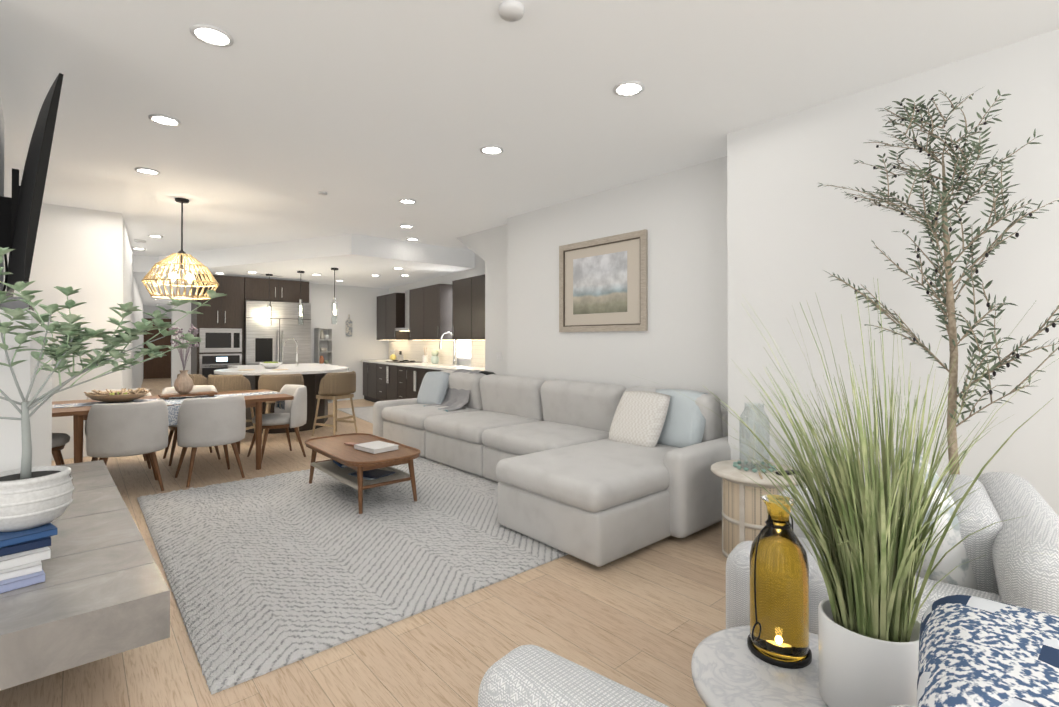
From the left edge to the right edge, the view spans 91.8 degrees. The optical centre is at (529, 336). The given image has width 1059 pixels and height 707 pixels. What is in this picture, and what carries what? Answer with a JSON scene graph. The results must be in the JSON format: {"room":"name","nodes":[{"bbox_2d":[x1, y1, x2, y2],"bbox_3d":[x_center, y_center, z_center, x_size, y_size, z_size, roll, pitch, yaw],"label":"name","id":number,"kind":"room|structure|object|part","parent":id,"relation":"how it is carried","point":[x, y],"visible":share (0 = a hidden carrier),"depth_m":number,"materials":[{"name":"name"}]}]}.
{"room":"living room","nodes":[
{"label":"living room","id":0,"kind":"room"},
{"bbox_2d":[0,98,51,471],"bbox_3d":[-4.218,-0.076,1.903,3.540,2.900,1.910,0,-1,-41],"label":"wall","id":1,"kind":"structure","parent":0,"point":[11,437],"depth_m":2.34,"materials":[{"name":"white paint"}]},
{"bbox_2d":[0,345,11,371],"bbox_3d":[-2.344,0.097,2.275,0.070,0.118,0.007,0,-1,-41],"label":"switch plate","id":2,"kind":"object","parent":1,"relation":"attached to","point":[3,359],"depth_m":2.28,"materials":[{"name":"white plastic"}]},
{"bbox_2d":[0,297,33,310],"bbox_3d":[-2.778,-0.155,2.794,0.124,0.067,0.902,0,-1,-41],"label":"soundbar","id":3,"kind":"object","parent":1,"relation":"on","point":[16,304],"visible":0.31,"depth_m":2.47,"materials":[{"name":"grey"}]},
{"bbox_2d":[0,73,63,296],"bbox_3d":[-3.089,-0.729,3.170,0.335,1.194,1.873,0,-1,-41],"label":"wall-mounted tv","id":4,"kind":"object","parent":1,"relation":"attached to","point":[20,210],"visible":0.92,"depth_m":2.63,"materials":[{"name":"plastic"}]},
{"bbox_2d":[0,460,169,690],"bbox_3d":[-3.694,1.007,1.637,3.885,0.171,2.811,0,-1,-41],"label":"shelf","id":5,"kind":"object","parent":1,"relation":"attached to","point":[102,591],"visible":0.89,"depth_m":1.84,"materials":[{"name":"grey wood"}]},
{"bbox_2d":[0,523,56,593],"bbox_3d":[-2.089,0.848,1.971,0.456,0.150,0.387,0,-1,39],"label":"books","id":6,"kind":"object","parent":5,"relation":"on","point":[23,553],"visible":0.85,"depth_m":1.96,"materials":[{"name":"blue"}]},
{"bbox_2d":[0,247,226,531],"bbox_3d":[-1.995,0.207,2.167,0.349,1.132,1.234,0,-1,43],"label":"potted plant","id":7,"kind":"object","parent":6,"relation":"on","point":[32,497],"visible":1,"depth_m":2.13,"materials":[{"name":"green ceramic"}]},
{"bbox_2d":[3,203,121,460],"bbox_3d":[-6.578,-0.054,4.875,4.230,2.900,0.150,0,-1,-41],"label":"wall","id":8,"kind":"structure","parent":0,"point":[77,248],"depth_m":5.97,"materials":[{"name":"white paint"}]},
{"bbox_2d":[121,216,171,388],"bbox_3d":[-8.964,0.003,12.667,2.655,2.900,14.704,0,-1,-41],"label":"wall","id":9,"kind":"structure","parent":0,"point":[132,378],"depth_m":8.62,"materials":[{"name":"white paint"}]},
{"bbox_2d":[143,316,170,378],"bbox_3d":[-13.244,0.385,18.385,1.100,2.220,0.177,0,-1,-41],"label":"door","id":10,"kind":"structure","parent":9,"relation":"attached to","point":[157,367],"depth_m":18.35,"materials":[{"name":"brown wood"}]},
{"bbox_2d":[133,255,171,305],"bbox_3d":[-10.249,-1.288,13.945,1.388,0.300,11.387,0,-1,-34],"label":"wall","id":11,"kind":"structure","parent":0,"point":[143,266],"depth_m":10.64,"materials":[{"name":"white paint"}]},
{"bbox_2d":[171,274,388,400],"bbox_3d":[-4.911,-0.009,11.090,4.650,2.900,0.130,0,-1,-41],"label":"wall","id":12,"kind":"structure","parent":0,"point":[359,306],"depth_m":11.62,"materials":[{"name":"white paint"}]},
{"bbox_2d":[346,314,351,335],"bbox_3d":[-4.104,-0.255,11.673,0.150,0.500,0.015,0,-1,-41],"label":"wall art","id":13,"kind":"object","parent":12,"relation":"attached to","point":[348,326],"visible":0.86,"depth_m":11.67},
{"bbox_2d":[159,234,474,288],"bbox_3d":[-3.692,-1.322,9.255,4.460,0.300,4.250,0,-1,-41],"label":"ceiling soffit","id":14,"kind":"structure","parent":0,"point":[357,260],"depth_m":8.48,"materials":[{"name":"white paint"}]},
{"bbox_2d":[266,274,272,324],"bbox_3d":[-4.870,-0.689,9.604,0.120,0.960,0.120,0,-1,-41],"label":"pendant light","id":15,"kind":"object","parent":14,"relation":"hanging from","point":[268,306],"visible":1,"depth_m":9.60,"materials":[{"name":"black"}]},
{"bbox_2d":[297,271,304,324],"bbox_3d":[-4.096,-0.692,9.194,0.120,0.960,0.120,0,-1,-41],"label":"pendant light","id":16,"kind":"object","parent":14,"relation":"hanging from","point":[301,307],"visible":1,"depth_m":9.18,"materials":[{"name":"black"}]},
{"bbox_2d":[331,268,337,323],"bbox_3d":[-3.347,-0.695,8.814,0.120,0.960,0.120,0,-1,-41],"label":"pendant light","id":17,"kind":"object","parent":14,"relation":"hanging from","point":[334,298],"visible":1,"depth_m":8.80,"materials":[{"name":"black"}]},
{"bbox_2d":[0,378,726,706],"bbox_3d":[-6.090,1.477,9.127,10.600,0.100,26.200,0,-1,-41],"label":"floor","id":18,"kind":"structure","parent":0,"point":[647,620],"depth_m":2.36,"materials":[{"name":"brown wood"}]},
{"bbox_2d":[52,433,69,464],"bbox_3d":[-4.501,0.986,4.599,0.580,0.824,0.579,0,-1,-41],"label":"dining chair","id":19,"kind":"object","parent":18,"relation":"on","point":[60,441],"visible":0.15,"depth_m":4.63,"materials":[{"name":"fabric"}]},
{"bbox_2d":[85,388,151,468],"bbox_3d":[-4.374,0.992,5.490,0.579,0.824,0.580,0,-1,-41],"label":"dining chair","id":20,"kind":"object","parent":18,"relation":"on","point":[146,457],"visible":0.06,"depth_m":5.44,"materials":[{"name":"fabric"}]},
{"bbox_2d":[86,399,167,490],"bbox_3d":[-3.624,0.986,4.639,0.579,0.824,0.580,0,-1,-41],"label":"dining chair","id":21,"kind":"object","parent":18,"relation":"on","point":[124,429],"visible":0.96,"depth_m":4.42,"materials":[{"name":"fabric"}]},
{"bbox_2d":[52,324,293,469],"bbox_3d":[-3.703,0.631,5.299,2.120,1.536,1.108,0,-1,-41],"label":"dining table","id":22,"kind":"object","parent":18,"relation":"on","point":[78,410],"visible":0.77,"depth_m":5.28,"materials":[{"name":"brown wood"}]},
{"bbox_2d":[162,385,220,465],"bbox_3d":[-3.894,0.995,5.914,0.579,0.824,0.580,0,-1,-41],"label":"dining chair","id":23,"kind":"object","parent":18,"relation":"on","point":[195,388],"visible":0.29,"depth_m":5.89,"materials":[{"name":"fabric"}]},
{"bbox_2d":[177,374,207,384],"bbox_3d":[-4.519,0.958,7.069,0.560,0.912,0.559,0,-1,-41],"label":"bar stool","id":24,"kind":"object","parent":18,"relation":"on","point":[198,379],"visible":0.08,"depth_m":6.83,"materials":[{"name":"wicker"}]},
{"bbox_2d":[174,394,245,487],"bbox_3d":[-3.141,0.989,5.066,0.578,0.824,0.592,0,-1,-41],"label":"dining chair","id":25,"kind":"object","parent":18,"relation":"on","point":[209,422],"visible":1,"depth_m":4.83,"materials":[{"name":"fabric"}]},
{"bbox_2d":[207,374,254,431],"bbox_3d":[-4.005,0.957,6.916,0.619,0.912,0.619,0,-1,-41],"label":"bar stool","id":26,"kind":"object","parent":18,"relation":"on","point":[226,383],"visible":0.31,"depth_m":6.68,"materials":[{"name":"wicker"}]},
{"bbox_2d":[191,274,310,378],"bbox_3d":[-5.396,0.154,10.035,1.950,2.560,0.770,0,-1,-41],"label":"kitchen cabinet","id":27,"kind":"object","parent":18,"relation":"on","point":[232,327],"depth_m":9.72,"materials":[{"name":"brown wood"}]},
{"bbox_2d":[220,374,327,433],"bbox_3d":[-4.134,0.985,8.548,1.397,0.874,2.300,0,-1,-41],"label":"kitchen island","id":28,"kind":"object","parent":18,"relation":"on","point":[313,374],"depth_m":7.78,"materials":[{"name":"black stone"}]},
{"bbox_2d":[214,363,348,377],"bbox_3d":[-4.074,0.527,8.405,2.000,0.040,2.700,0,-1,-41],"label":"island countertop","id":29,"kind":"structure","parent":28,"relation":"on","point":[302,368],"depth_m":7.59,"materials":[{"name":"white stone"}]},
{"bbox_2d":[254,362,285,369],"bbox_3d":[-4.092,0.458,8.123,0.340,0.088,0.340,0,-1,-41],"label":"bowl","id":30,"kind":"object","parent":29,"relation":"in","point":[265,365],"depth_m":8.06,"materials":[{"name":"white ceramic"}]},
{"bbox_2d":[283,338,297,365],"bbox_3d":[-4.029,0.268,8.657,0.263,0.481,0.128,0,-1,-41],"label":"faucet","id":31,"kind":"object","parent":29,"relation":"on","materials":[{"name":"silver metal"}]},
{"bbox_2d":[247,384,306,463],"bbox_3d":[-2.928,0.996,6.016,0.584,0.824,0.579,0,-1,-41],"label":"dining chair","id":32,"kind":"object","parent":18,"relation":"on","point":[293,414],"visible":0.96,"depth_m":5.93,"materials":[{"name":"fabric"}]},
{"bbox_2d":[258,373,303,443],"bbox_3d":[-3.377,0.957,6.988,0.567,0.912,0.566,0,-1,-41],"label":"bar stool","id":33,"kind":"object","parent":18,"relation":"on","point":[276,383],"visible":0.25,"depth_m":6.75,"materials":[{"name":"fabric"}]},
{"bbox_2d":[314,328,332,402],"bbox_3d":[-4.478,0.632,11.161,0.300,1.620,0.270,0,-1,-41],"label":"shelf unit","id":34,"kind":"object","parent":18,"relation":"on","point":[323,345],"visible":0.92,"depth_m":11.17,"materials":[{"name":"white"}]},
{"bbox_2d":[312,371,357,435],"bbox_3d":[-2.798,0.960,7.393,0.580,0.912,0.580,0,-1,-41],"label":"bar stool","id":35,"kind":"object","parent":18,"relation":"on","point":[334,387],"visible":0.96,"depth_m":7.20,"materials":[{"name":"wicker"}]},
{"bbox_2d":[137,456,567,694],"bbox_3d":[-1.306,1.376,4.056,2.641,0.028,3.256,0,-1,-41],"label":"rug","id":36,"kind":"object","parent":18,"relation":"on","point":[266,574],"visible":0.79,"depth_m":3.19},
{"bbox_2d":[304,433,420,513],"bbox_3d":[-1.492,1.148,4.518,0.642,0.434,1.302,0,-1,-41],"label":"coffee table","id":37,"kind":"object","parent":36,"relation":"on","point":[360,462],"visible":1,"depth_m":4.29,"materials":[{"name":"brown wood"}]},
{"bbox_2d":[333,441,398,479],"bbox_3d":[-1.479,1.051,4.547,0.344,0.240,0.874,0,-1,-41],"label":"books","id":38,"kind":"object","parent":37,"relation":"on","point":[362,449],"depth_m":4.36,"materials":[{"name":"white paper"}]},
{"bbox_2d":[373,369,730,566],"bbox_3d":[-0.372,0.890,5.167,1.805,0.956,4.510,0,-1,-41],"label":"sectional sofa","id":39,"kind":"object","parent":36,"relation":"on","point":[597,474],"visible":0.9,"depth_m":4.02,"materials":[{"name":"fabric"}]},
{"bbox_2d":[417,371,449,403],"bbox_3d":[-1.276,0.700,6.817,0.297,0.464,0.499,0,-1,-41],"label":"pillow","id":40,"kind":"object","parent":39,"relation":"on","point":[435,385],"depth_m":6.71,"materials":[{"name":"grey fabric"}]},
{"bbox_2d":[424,369,494,411],"bbox_3d":[-0.889,0.668,6.545,0.759,0.493,0.700,0,-1,-41],"label":"throw","id":41,"kind":"object","parent":39,"relation":"on","point":[458,390],"depth_m":6.51,"materials":[{"name":"grey fabric"}]},
{"bbox_2d":[608,391,670,446],"bbox_3d":[0.901,0.691,4.257,0.316,0.459,0.520,0,-1,-41],"label":"pillow","id":42,"kind":"object","parent":39,"relation":"on","point":[641,418],"depth_m":4.15,"materials":[{"name":"white fabric"}]},
{"bbox_2d":[337,406,372,423],"bbox_3d":[-2.741,1.420,9.269,0.750,0.014,2.680,0,-1,-35],"label":"runner rug","id":43,"kind":"object","parent":18,"relation":"on","point":[364,413],"visible":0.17,"depth_m":9.58,"materials":[{"name":"grey fabric"}]},
{"bbox_2d":[363,366,443,401],"bbox_3d":[-2.006,0.997,9.757,1.169,0.870,5.513,0,-1,-41],"label":"base cabinet","id":44,"kind":"object","parent":18,"relation":"on","point":[380,383],"depth_m":10.37,"materials":[{"name":"black wood"}]},
{"bbox_2d":[360,359,484,370],"bbox_3d":[-2.022,0.539,9.749,1.231,0.040,5.539,0,-1,-41],"label":"countertop","id":45,"kind":"structure","parent":44,"relation":"on","point":[403,365],"depth_m":9.51,"materials":[{"name":"white stone"}]},
{"bbox_2d":[380,358,407,361],"bbox_3d":[-2.588,0.509,10.580,0.577,0.033,0.808,0,-1,-41],"label":"cooktop","id":46,"kind":"object","parent":45,"relation":"in","point":[389,359],"depth_m":11.22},
{"bbox_2d":[478,645,668,706],"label":"armchair","id":47,"kind":"object","parent":18,"relation":"on","point":[528,675],"depth_m":1.03,"materials":[{"name":"fabric"}]},
{"bbox_2d":[711,403,803,557],"bbox_3d":[1.439,0.906,3.237,0.560,0.956,0.560,0,-1,-41],"label":"side table","id":48,"kind":"object","parent":18,"relation":"on","point":[744,516],"visible":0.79,"depth_m":3.14,"materials":[{"name":"wood"}]},
{"bbox_2d":[726,445,1058,634],"bbox_3d":[1.310,0.881,1.790,0.961,0.984,1.020,0,-1,37],"label":"armchair","id":49,"kind":"object","parent":18,"relation":"on","point":[1007,571],"visible":0.38,"depth_m":1.47,"materials":[{"name":"fabric"}]},
{"bbox_2d":[879,445,977,589],"bbox_3d":[1.318,0.632,1.686,0.513,0.489,0.351,0,-1,-41],"label":"pillow","id":50,"kind":"object","parent":49,"relation":"on","point":[965,575],"depth_m":1.48,"materials":[{"name":"white fabric"}]},
{"bbox_2d":[818,87,1058,474],"bbox_3d":[1.960,0.075,2.429,0.653,2.606,1.015,0,-1,-41],"label":"trees","id":51,"kind":"object","parent":18,"relation":"on","point":[948,292],"visible":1,"depth_m":2.37,"materials":[{"name":"green plant"}]},
{"bbox_2d":[888,595,1058,706],"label":"armchair","id":52,"kind":"object","parent":18,"relation":"on","point":[974,651],"depth_m":0.75,"materials":[{"name":"fabric"}]},
{"bbox_2d":[916,595,1058,706],"bbox_3d":[0.785,0.738,0.729,0.506,0.555,0.434,0,-1,-41],"label":"pillow","id":53,"kind":"object","parent":52,"relation":"on","point":[974,651],"depth_m":0.75,"materials":[{"name":"blue fabric"}]},
{"bbox_2d":[389,253,484,365],"bbox_3d":[-1.702,-0.016,10.079,0.120,2.900,6.300,0,-1,-35],"label":"wall","id":54,"kind":"structure","parent":0,"point":[478,269],"depth_m":9.65,"materials":[{"name":"white paint"}]},
{"bbox_2d":[377,293,403,341],"bbox_3d":[-3.044,-0.426,11.461,0.453,1.000,1.231,0,-1,-41],"label":"upper cabinet","id":55,"kind":"object","parent":54,"relation":"attached to","point":[388,306],"depth_m":11.23,"materials":[{"name":"black wood"}]},
{"bbox_2d":[400,284,443,341],"bbox_3d":[-1.862,-0.438,9.798,0.473,1.000,1.410,0,-1,-41],"label":"upper cabinet","id":56,"kind":"object","parent":54,"relation":"attached to","point":[422,330],"depth_m":9.75,"materials":[{"name":"black wood"}]},
{"bbox_2d":[388,342,475,365],"bbox_3d":[-2.334,0.299,10.768,0.376,0.460,3.462,0,-1,-41],"label":"backsplash","id":57,"kind":"structure","parent":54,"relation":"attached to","point":[446,352],"depth_m":10.22,"materials":[{"name":"beige tile"}]},
{"bbox_2d":[457,340,470,359],"bbox_3d":[-1.145,-0.253,9.151,0.030,1.340,0.640,0,-1,-35],"label":"window","id":58,"kind":"structure","parent":54,"relation":"in","point":[463,349],"depth_m":9.18,"materials":[{"name":"white"}]},
{"bbox_2d":[444,274,484,341],"bbox_3d":[-0.791,-0.449,8.290,0.466,1.000,1.351,0,-1,-41],"label":"upper cabinet","id":59,"kind":"object","parent":54,"relation":"attached to","point":[464,299],"depth_m":8.38,"materials":[{"name":"black wood"}]},
{"bbox_2d":[457,224,506,374],"bbox_3d":[-0.333,-0.036,7.401,0.760,2.900,1.480,0,-1,-41],"label":"wall","id":60,"kind":"structure","parent":54,"relation":"attached to","point":[488,247],"depth_m":6.99,"materials":[{"name":"white paint"}]},
{"bbox_2d":[0,0,1058,256],"bbox_3d":[-2.122,-1.556,4.648,10.600,0.100,14.200,0,-1,-41],"label":"ceiling","id":61,"kind":"structure","parent":0,"point":[366,114],"depth_m":3.20,"materials":[{"name":"white paint"}]},
{"bbox_2d":[135,167,159,174],"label":"recessed light","id":62,"kind":"object","parent":61,"relation":"in","point":[149,171],"depth_m":4.66,"materials":[{"name":"white"}]},
{"bbox_2d":[148,114,180,125],"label":"recessed light","id":63,"kind":"object","parent":61,"relation":"in","point":[161,119],"depth_m":3.58,"materials":[{"name":"white"}]},
{"bbox_2d":[141,198,218,299],"bbox_3d":[-3.791,-0.961,5.599,0.702,1.076,0.702,0,-1,-41],"label":"rattan pendant light","id":64,"kind":"object","parent":61,"relation":"hanging from","point":[181,254],"visible":1,"depth_m":5.53,"materials":[{"name":"wicker"}]},
{"bbox_2d":[190,24,233,46],"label":"recessed light","id":65,"kind":"object","parent":61,"relation":"in","point":[205,33],"depth_m":2.59,"materials":[{"name":"white"}]},
{"bbox_2d":[399,199,415,203],"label":"recessed light","id":66,"kind":"object","parent":61,"relation":"in","point":[406,201],"depth_m":5.68,"materials":[{"name":"white"}]},
{"bbox_2d":[480,145,502,154],"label":"recessed light","id":67,"kind":"object","parent":61,"relation":"in","point":[489,149],"depth_m":4.13,"materials":[{"name":"white"}]},
{"bbox_2d":[499,0,524,21],"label":"smoke detector","id":68,"kind":"object","parent":61,"relation":"in","point":[511,10],"depth_m":2.36,"materials":[{"name":"white plastic"}]},
{"bbox_2d":[613,80,644,96],"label":"recessed light","id":69,"kind":"object","parent":61,"relation":"in","point":[625,88],"depth_m":3.13,"materials":[{"name":"white"}]},
{"bbox_2d":[507,156,727,410],"bbox_3d":[1.107,-0.049,5.590,0.995,2.900,3.140,0,-1,-41],"label":"wall","id":70,"kind":"structure","parent":0,"point":[680,215],"depth_m":5.03,"materials":[{"name":"white paint"}]},
{"bbox_3d":[0.726,-0.531,5.298,0.033,0.960,1.160,0,-1,-41],"label":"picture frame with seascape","id":71,"kind":"part","parent":70,"relation":"part of","materials":[{"name":"beige wood"}]},
{"bbox_2d":[727,29,1058,515],"bbox_3d":[3.224,-0.071,2.625,1.040,2.900,4.110,0,-1,-41],"label":"wall","id":72,"kind":"structure","parent":0,"point":[794,229],"depth_m":3.05,"materials":[{"name":"white paint"}]}
]}

